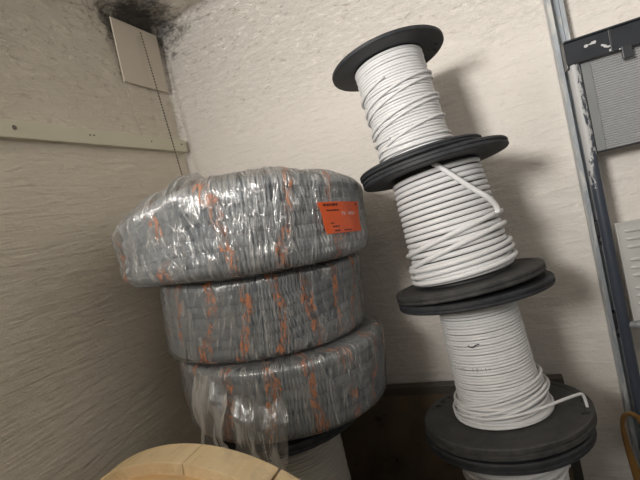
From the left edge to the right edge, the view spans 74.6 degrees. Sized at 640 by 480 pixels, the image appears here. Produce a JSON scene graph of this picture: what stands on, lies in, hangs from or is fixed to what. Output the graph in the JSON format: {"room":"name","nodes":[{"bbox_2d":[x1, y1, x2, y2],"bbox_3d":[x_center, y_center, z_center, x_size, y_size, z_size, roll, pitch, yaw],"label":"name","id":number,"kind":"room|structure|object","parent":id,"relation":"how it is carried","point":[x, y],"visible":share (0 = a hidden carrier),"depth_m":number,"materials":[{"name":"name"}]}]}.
{"room":"storage room","nodes":[
{"label":"storage room","id":0,"kind":"room"},
{"bbox_2d":[0,0,200,479],"bbox_3d":[-1.021,0.294,0.109,0.105,1.785,3.200,-12,4,23],"label":"wall","id":1,"kind":"structure","parent":0,"point":[90,381],"depth_m":1.07,"materials":[{"name":"paint"}]},
{"bbox_2d":[0,119,187,152],"bbox_3d":[-0.847,-0.200,0.612,0.024,0.042,1.972,-12,4,23],"label":"batten","id":2,"kind":"object","parent":1,"relation":"attached to","point":[9,129],"visible":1,"depth_m":1.12,"materials":[{"name":"wood"}]},
{"bbox_2d":[65,0,158,37],"bbox_3d":[-1.135,-0.529,0.088,0.054,0.054,3.090,-12,4,23],"label":"trim","id":3,"kind":"structure","parent":1,"relation":"attached to","point":[143,23],"depth_m":1.36,"materials":[{"name":"paint"}]},
{"bbox_2d":[109,17,167,92],"bbox_3d":[-0.596,-0.609,1.400,0.017,0.200,0.198,-12,4,23],"label":"panel","id":4,"kind":"object","parent":1,"relation":"attached to","point":[133,59],"visible":1,"depth_m":1.39,"materials":[{"name":"white plastic"}]},
{"bbox_2d":[140,32,182,174],"bbox_3d":[-0.516,-0.387,1.424,0.029,0.633,0.006,-16,4,-36],"label":"chain","id":5,"kind":"object","parent":4,"relation":"hanging from","point":[140,32],"visible":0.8,"depth_m":1.42,"materials":[{"name":"metal"}]},
{"bbox_2d":[100,0,202,23],"bbox_3d":[-0.215,-0.784,-0.317,2.300,0.112,3.300,-12,4,23],"label":"ceiling","id":6,"kind":"structure","parent":0,"point":[157,11],"depth_m":1.38,"materials":[{"name":"paint"}]},
{"bbox_2d":[160,0,639,479],"bbox_3d":[0.567,-0.146,1.206,2.300,1.785,0.106,-12,4,23],"label":"wall","id":7,"kind":"structure","parent":0,"point":[253,84],"depth_m":1.20,"materials":[{"name":"paint"}]},
{"bbox_2d":[157,35,194,184],"bbox_3d":[-0.390,0.085,1.559,0.036,1.735,0.036,-12,4,23],"label":"trim","id":8,"kind":"structure","parent":7,"relation":"attached to","point":[182,133],"depth_m":1.52,"materials":[{"name":"paint"}]},
{"bbox_2d":[158,0,224,35],"bbox_3d":[0.387,-0.951,1.089,2.173,0.050,0.050,-12,4,23],"label":"trim","id":9,"kind":"structure","parent":7,"relation":"attached to","point":[200,9],"depth_m":1.44,"materials":[{"name":"paint"}]},
{"bbox_2d":[543,0,639,467],"bbox_3d":[0.693,-0.141,1.081,0.036,1.730,0.040,-12,4,23],"label":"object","id":10,"kind":"object","parent":7,"relation":"attached to","point":[555,12],"visible":0.59,"depth_m":1.09,"materials":[{"name":"grey metal"}]},
{"bbox_3d":[0.251,0.973,-0.227,2.403,0.080,3.290,-12,4,23],"label":"floor","id":11,"kind":"structure","parent":0,"visible":0},
{"bbox_2d":[100,443,299,479],"bbox_3d":[-0.189,0.651,0.479,0.666,0.666,0.360,-12,4,23],"label":"drum","id":12,"kind":"object","parent":11,"relation":"on","point":[182,461],"visible":1,"depth_m":0.58,"materials":[{"name":"brown wood"}]},
{"bbox_2d":[201,387,357,479],"bbox_3d":[-0.045,0.678,1.168,0.456,0.468,0.456,-10,5,45],"label":"spool","id":13,"kind":"object","parent":11,"relation":"on","point":[321,456],"visible":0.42,"depth_m":1.03,"materials":[{"name":"plastic"}]},
{"bbox_2d":[179,312,386,472],"bbox_3d":[-0.084,0.358,1.157,0.550,0.259,0.545,-15,4,-24],"label":"coil","id":14,"kind":"object","parent":13,"relation":"on","point":[333,383],"visible":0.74,"depth_m":0.92,"materials":[{"name":"grey plastic"}]},
{"bbox_2d":[160,252,364,363],"bbox_3d":[-0.151,0.161,1.177,0.564,0.232,0.544,-13,3,2],"label":"coil","id":15,"kind":"object","parent":14,"relation":"on","point":[273,314],"visible":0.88,"depth_m":0.94,"materials":[{"name":"grey plastic"}]},
{"bbox_2d":[111,166,368,286],"bbox_3d":[-0.195,-0.038,1.111,0.637,0.261,0.624,-13,3,-3],"label":"coil","id":16,"kind":"object","parent":15,"relation":"on","point":[264,219],"visible":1,"depth_m":0.84,"materials":[{"name":"grey plastic"}]},
{"bbox_2d":[340,374,583,479],"bbox_3d":[0.392,0.619,1.297,0.700,0.369,0.028,-12,4,23],"label":"panel","id":17,"kind":"object","parent":11,"relation":"on","point":[388,441],"visible":0.34,"depth_m":1.34,"materials":[{"name":"brown wood"}]},
{"bbox_2d":[425,428,596,479],"bbox_3d":[0.467,0.606,0.971,0.362,0.404,0.388,-13,3,9],"label":"spool","id":18,"kind":"object","parent":11,"relation":"on","point":[555,467],"visible":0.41,"depth_m":0.83,"materials":[{"name":"plastic"}]},
{"bbox_2d":[399,270,596,461],"bbox_3d":[0.395,0.262,0.971,0.364,0.343,0.378,-13,3,12],"label":"spool","id":19,"kind":"object","parent":18,"relation":"on","point":[502,407],"visible":0.95,"depth_m":0.89,"materials":[{"name":"plastic"}]},
{"bbox_2d":[363,135,545,305],"bbox_3d":[0.305,-0.038,0.990,0.340,0.334,0.368,-15,4,-24],"label":"spool","id":20,"kind":"object","parent":19,"relation":"on","point":[461,249],"visible":1,"depth_m":0.89,"materials":[{"name":"plastic"}]},
{"bbox_2d":[332,24,481,183],"bbox_3d":[0.201,-0.308,1.006,0.315,0.302,0.294,-10,4,42],"label":"spool","id":21,"kind":"object","parent":20,"relation":"on","point":[393,79],"visible":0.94,"depth_m":0.94,"materials":[{"name":"black plastic"}]},
{"bbox_2d":[560,17,639,433],"bbox_3d":[0.939,0.076,0.941,0.496,1.214,0.036,-12,4,23],"label":"metal frame","id":22,"kind":"object","parent":11,"relation":"on","point":[602,66],"visible":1,"depth_m":0.99,"materials":[{"name":"black paint"}]},
{"bbox_2d":[614,219,639,320],"bbox_3d":[0.864,0.053,0.974,0.270,0.245,0.013,-12,3,23],"label":"louvered panel","id":23,"kind":"object","parent":22,"relation":"on","point":[627,232],"visible":1,"depth_m":1.02,"materials":[{"name":"grey metal"}]},
{"bbox_2d":[620,411,639,479],"bbox_3d":[0.800,0.557,1.049,0.055,0.272,0.018,-12,4,23],"label":"strap","id":24,"kind":"object","parent":22,"relation":"hanging from","point":[635,470],"visible":1,"depth_m":1.05,"materials":[{"name":"rubber"}]}
]}

